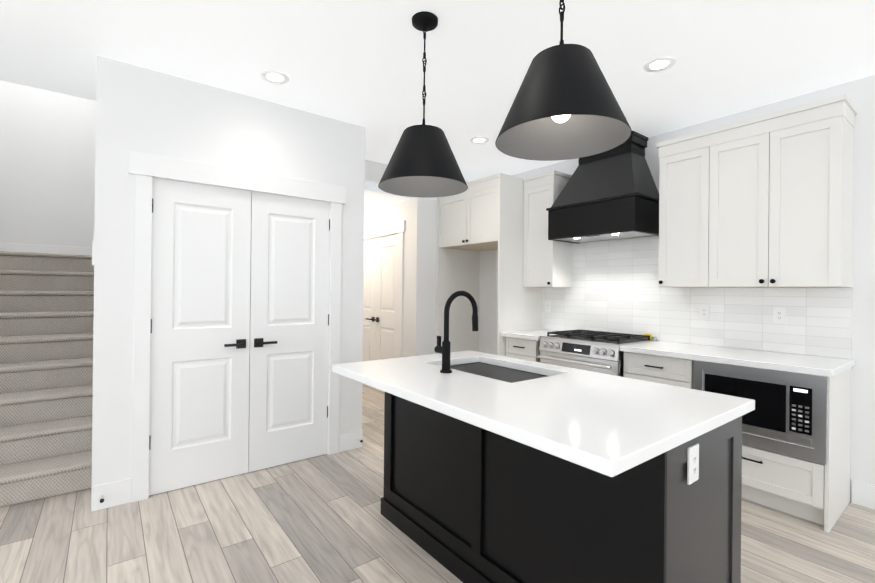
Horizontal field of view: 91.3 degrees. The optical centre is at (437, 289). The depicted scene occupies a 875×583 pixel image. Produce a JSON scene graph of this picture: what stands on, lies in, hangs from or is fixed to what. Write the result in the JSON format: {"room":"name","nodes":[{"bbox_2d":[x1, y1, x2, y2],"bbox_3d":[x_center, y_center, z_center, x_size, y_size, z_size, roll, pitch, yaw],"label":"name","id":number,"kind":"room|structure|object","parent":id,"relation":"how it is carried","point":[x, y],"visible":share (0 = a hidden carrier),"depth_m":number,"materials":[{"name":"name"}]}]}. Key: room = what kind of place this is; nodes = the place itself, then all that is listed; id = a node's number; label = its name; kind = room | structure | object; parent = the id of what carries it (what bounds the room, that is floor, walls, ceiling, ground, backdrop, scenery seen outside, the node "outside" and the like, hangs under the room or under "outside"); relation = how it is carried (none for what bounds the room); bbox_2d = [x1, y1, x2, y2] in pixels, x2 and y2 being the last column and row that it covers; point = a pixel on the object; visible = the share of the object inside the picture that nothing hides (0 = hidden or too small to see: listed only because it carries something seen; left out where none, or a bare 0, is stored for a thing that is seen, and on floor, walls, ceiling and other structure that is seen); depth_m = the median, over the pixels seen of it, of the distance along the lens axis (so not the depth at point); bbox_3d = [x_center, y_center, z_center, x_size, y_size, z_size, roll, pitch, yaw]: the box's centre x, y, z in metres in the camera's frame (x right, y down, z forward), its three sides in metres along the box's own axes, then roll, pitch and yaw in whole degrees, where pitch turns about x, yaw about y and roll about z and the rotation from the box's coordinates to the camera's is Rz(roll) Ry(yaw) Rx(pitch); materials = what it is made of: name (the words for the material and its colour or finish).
{"room":"kitchen","nodes":[
{"label":"kitchen","id":0,"kind":"room"},
{"bbox_2d":[0,80,95,247],"bbox_3d":[-4.646,-1.456,4.947,1.220,5.500,0.120,1,0,-38],"label":"wall","id":1,"kind":"structure","parent":0,"point":[47,164],"depth_m":4.96,"materials":[{"name":"white paint"}]},
{"bbox_2d":[0,243,93,260],"bbox_3d":[-4.563,-0.445,4.931,1.090,0.150,0.017,1,0,-38],"label":"baseboard","id":2,"kind":"structure","parent":1,"relation":"attached to","point":[13,247],"depth_m":4.94,"materials":[{"name":"white paint"}]},
{"bbox_2d":[92,55,364,485],"bbox_3d":[-1.376,-0.034,3.144,1.790,2.720,0.120,1,0,-38],"label":"wall","id":3,"kind":"structure","parent":0,"point":[143,110],"depth_m":2.77,"materials":[{"name":"white paint"}]},
{"bbox_2d":[128,150,345,501],"bbox_3d":[-1.379,0.237,3.127,1.450,2.178,0.146,1,0,-38],"label":"trim","id":4,"kind":"structure","parent":3,"relation":"attached to","point":[144,168],"depth_m":2.75,"materials":[{"name":"white paint"}]},
{"bbox_2d":[149,177,329,495],"bbox_3d":[-1.352,0.302,3.091,1.212,2.038,0.090,1,0,-38],"label":"pantry door","id":5,"kind":"structure","parent":3,"relation":"in","point":[239,331],"depth_m":3.03,"materials":[{"name":"white paint"}]},
{"bbox_2d":[339,430,357,443],"bbox_3d":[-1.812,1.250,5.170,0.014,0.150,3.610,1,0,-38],"label":"baseboard","id":6,"kind":"structure","parent":3,"relation":"attached to","point":[352,436],"depth_m":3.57,"materials":[{"name":"white paint"}]},
{"bbox_2d":[364,199,411,356],"bbox_3d":[-1.125,0.123,6.202,0.120,2.420,2.800,1,0,-38],"label":"wall","id":7,"kind":"structure","parent":0,"point":[395,212],"depth_m":5.16,"materials":[{"name":"white paint"}]},
{"bbox_2d":[362,233,398,392],"bbox_3d":[-0.838,0.311,5.730,0.090,2.038,1.212,1,0,-38],"label":"closet door","id":8,"kind":"structure","parent":7,"relation":"in","point":[380,311],"depth_m":5.64,"materials":[{"name":"white paint"}]},
{"bbox_2d":[364,220,404,357],"bbox_3d":[-0.801,0.247,5.758,0.146,2.178,1.450,1,0,-38],"label":"trim","id":9,"kind":"structure","parent":7,"relation":"attached to","point":[387,229],"depth_m":5.22,"materials":[{"name":"white paint"}]},
{"bbox_2d":[364,181,436,211],"bbox_3d":[-1.829,-1.135,5.652,3.870,0.080,3.040,1,0,-38],"label":"ceiling","id":10,"kind":"structure","parent":0,"point":[373,200],"depth_m":5.12,"materials":[{"name":"white paint"}]},
{"bbox_2d":[365,160,466,199],"bbox_3d":[-1.032,-1.364,4.422,3.870,0.550,0.120,1,0,-38],"label":"beam","id":11,"kind":"structure","parent":0,"point":[374,171],"depth_m":4.62,"materials":[{"name":"white paint"}]},
{"bbox_2d":[410,197,436,356],"bbox_3d":[0.102,0.135,5.304,0.970,2.420,0.120,1,0,-38],"label":"wall","id":12,"kind":"structure","parent":0,"point":[423,276],"depth_m":5.03,"materials":[{"name":"white paint"}]},
{"bbox_2d":[0,384,874,582],"bbox_3d":[-0.628,1.361,1.420,11.000,0.060,13.000,1,0,-38],"label":"floor","id":13,"kind":"structure","parent":0,"point":[319,519],"depth_m":2.31,"materials":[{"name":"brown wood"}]},
{"bbox_2d":[0,251,93,506],"bbox_3d":[-3.638,0.470,3.705,1.096,1.665,3.093,1,0,-38],"label":"stairs","id":14,"kind":"structure","parent":13,"relation":"on","point":[46,344],"depth_m":3.28,"materials":[{"name":"carpet"}]},
{"bbox_2d":[435,173,541,355],"bbox_3d":[0.566,0.084,4.924,0.695,2.530,1.043,1,0,-38],"label":"surround","id":15,"kind":"object","parent":13,"relation":"on","point":[476,217],"visible":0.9,"depth_m":4.64,"materials":[{"name":"white paint"}]},
{"bbox_2d":[505,337,539,361],"bbox_3d":[1.043,0.914,4.379,0.589,0.880,0.400,1,0,-38],"label":"base cabinet","id":16,"kind":"object","parent":13,"relation":"on","point":[525,349],"depth_m":4.18,"materials":[{"name":"white paint"}]},
{"bbox_2d":[501,329,855,376],"bbox_3d":[1.663,0.457,3.535,0.644,0.040,2.499,1,0,-38],"label":"countertop","id":17,"kind":"structure","parent":16,"relation":"on","point":[809,364],"depth_m":2.87,"materials":[{"name":"white stone"}]},
{"bbox_2d":[381,362,741,582],"bbox_3d":[0.442,0.903,2.114,0.698,0.880,1.644,1,0,-38],"label":"kitchen island","id":18,"kind":"object","parent":13,"relation":"on","point":[464,502],"visible":0.56,"depth_m":1.63,"materials":[{"name":"black paint"}]},
{"bbox_2d":[332,350,754,476],"bbox_3d":[0.330,0.441,2.018,1.030,0.040,1.660,1,0,-38],"label":"island countertop","id":19,"kind":"structure","parent":18,"relation":"on","point":[609,425],"depth_m":1.58,"materials":[{"name":"white stone"}]},
{"bbox_2d":[434,291,477,372],"bbox_3d":[0.103,0.211,2.246,0.245,0.414,0.111,1,0,-38],"label":"faucet","id":20,"kind":"object","parent":19,"relation":"on","point":[444,349],"visible":1,"depth_m":2.16,"materials":[{"name":"black metal"}]},
{"bbox_2d":[538,329,656,376],"bbox_3d":[1.395,0.868,3.818,0.686,0.975,0.774,1,0,-38],"label":"range","id":21,"kind":"object","parent":13,"relation":"on","point":[594,351],"visible":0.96,"depth_m":3.63,"materials":[{"name":"silver metal"}]},
{"bbox_2d":[624,352,693,388],"bbox_3d":[1.848,0.920,3.331,0.589,0.880,0.525,1,0,-38],"label":"base cabinet","id":22,"kind":"object","parent":13,"relation":"on","point":[679,372],"depth_m":3.14,"materials":[{"name":"white paint"}]},
{"bbox_2d":[741,437,848,532],"bbox_3d":[2.205,1.175,2.864,0.589,0.376,0.688,1,0,-38],"label":"base cabinet","id":23,"kind":"object","parent":13,"relation":"on","point":[814,491],"depth_m":2.56,"materials":[{"name":"white paint"}]},
{"bbox_2d":[693,360,827,463],"bbox_3d":[2.135,0.732,2.796,0.414,0.490,0.690,1,0,-38],"label":"microwave","id":24,"kind":"object","parent":23,"relation":"in","point":[788,415],"visible":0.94,"depth_m":2.58,"materials":[{"name":"silver metal"}]},
{"bbox_2d":[0,0,874,181],"bbox_3d":[-0.179,-1.513,-0.727,9.040,0.250,9.080,1,0,-38],"label":"ceiling","id":25,"kind":"structure","parent":0,"point":[358,62],"depth_m":2.48,"materials":[{"name":"white paint"}]},
{"bbox_2d":[261,70,288,83],"bbox_3d":[-1.062,-1.388,2.796,0.176,0.006,0.176,1,0,-38],"label":"recessed light","id":26,"kind":"object","parent":25,"relation":"in","point":[273,77],"visible":1,"depth_m":2.79,"materials":[{"name":"white plastic"}]},
{"bbox_2d":[378,11,467,197],"bbox_3d":[-0.069,-0.952,2.188,0.456,0.860,0.456,1,0,-38],"label":"pendant light","id":27,"kind":"object","parent":25,"relation":"hanging from","point":[422,163],"visible":1,"depth_m":2.09,"materials":[{"name":"black metal"}]},
{"bbox_2d":[470,137,488,143],"bbox_3d":[0.383,-1.371,3.920,0.176,0.006,0.176,1,0,-38],"label":"recessed light","id":28,"kind":"object","parent":25,"relation":"in","point":[478,140],"visible":1,"depth_m":3.92,"materials":[{"name":"white plastic"}]},
{"bbox_2d":[495,0,631,160],"bbox_3d":[0.438,-0.951,1.505,0.456,0.854,0.456,1,0,-38],"label":"pendant light","id":29,"kind":"object","parent":25,"relation":"hanging from","point":[565,105],"visible":1,"depth_m":1.42,"materials":[{"name":"black metal"}]},
{"bbox_2d":[643,56,675,71],"bbox_3d":[1.343,-1.363,2.590,0.176,0.006,0.176,1,0,-38],"label":"recessed light","id":30,"kind":"object","parent":25,"relation":"in","point":[658,64],"visible":1,"depth_m":2.58,"materials":[{"name":"white plastic"}]},
{"bbox_2d":[479,75,874,501],"bbox_3d":[3.305,-0.112,2.038,0.120,2.970,9.200,1,0,-38],"label":"wall","id":31,"kind":"structure","parent":0,"point":[860,93],"depth_m":2.74,"materials":[{"name":"white paint"}]},
{"bbox_2d":[523,174,572,286],"bbox_3d":[1.154,-0.586,4.470,0.329,1.110,0.383,1,0,-38],"label":"upper cabinet","id":32,"kind":"object","parent":31,"relation":"attached to","point":[546,263],"depth_m":4.35,"materials":[{"name":"white paint"}]},
{"bbox_2d":[546,131,658,243],"bbox_3d":[1.502,-0.917,3.889,0.493,0.889,0.878,1,0,-38],"label":"range hood","id":33,"kind":"object","parent":31,"relation":"attached to","point":[612,194],"visible":0.9,"depth_m":3.72,"materials":[{"name":"black painted wood"}]},
{"bbox_2d":[657,134,698,286],"bbox_3d":[2.021,-0.578,3.343,0.329,1.110,0.416,1,0,-38],"label":"upper cabinet","id":34,"kind":"object","parent":31,"relation":"attached to","point":[679,161],"depth_m":3.30,"materials":[{"name":"white paint"}]},
{"bbox_2d":[542,236,851,358],"bbox_3d":[1.913,-0.014,3.735,0.012,0.907,2.481,1,0,-38],"label":"backsplash","id":35,"kind":"structure","parent":31,"relation":"attached to","point":[615,288],"depth_m":3.57,"materials":[{"name":"tile"}]},
{"bbox_2d":[545,301,550,311],"bbox_3d":[1.198,0.180,4.645,0.008,0.116,0.072,1,0,-38],"label":"electrical outlet","id":36,"kind":"object","parent":35,"relation":"attached to","point":[547,306],"visible":1,"depth_m":4.64,"materials":[{"name":"white plastic"}]},
{"bbox_2d":[699,305,709,319],"bbox_3d":[2.136,0.178,3.425,0.008,0.116,0.072,1,0,-38],"label":"electrical outlet","id":37,"kind":"object","parent":35,"relation":"attached to","point":[704,311],"visible":1,"depth_m":3.42,"materials":[{"name":"white plastic"}]},
{"bbox_2d":[773,307,785,323],"bbox_3d":[2.432,0.180,3.040,0.008,0.116,0.072,1,0,-38],"label":"electrical outlet","id":38,"kind":"object","parent":35,"relation":"attached to","point":[779,315],"visible":1,"depth_m":3.04,"materials":[{"name":"white plastic"}]},
{"bbox_2d":[695,98,856,286],"bbox_3d":[2.313,-0.576,2.963,0.329,1.110,0.776,1,0,-38],"label":"upper cabinet","id":39,"kind":"object","parent":31,"relation":"attached to","point":[766,200],"depth_m":2.80,"materials":[{"name":"white paint"}]},
{"bbox_2d":[851,480,874,509],"bbox_3d":[4.350,1.307,0.547,0.014,0.150,5.548,1,0,-38],"label":"baseboard","id":40,"kind":"structure","parent":31,"relation":"attached to","point":[862,494],"depth_m":2.70,"materials":[{"name":"white paint"}]}
]}

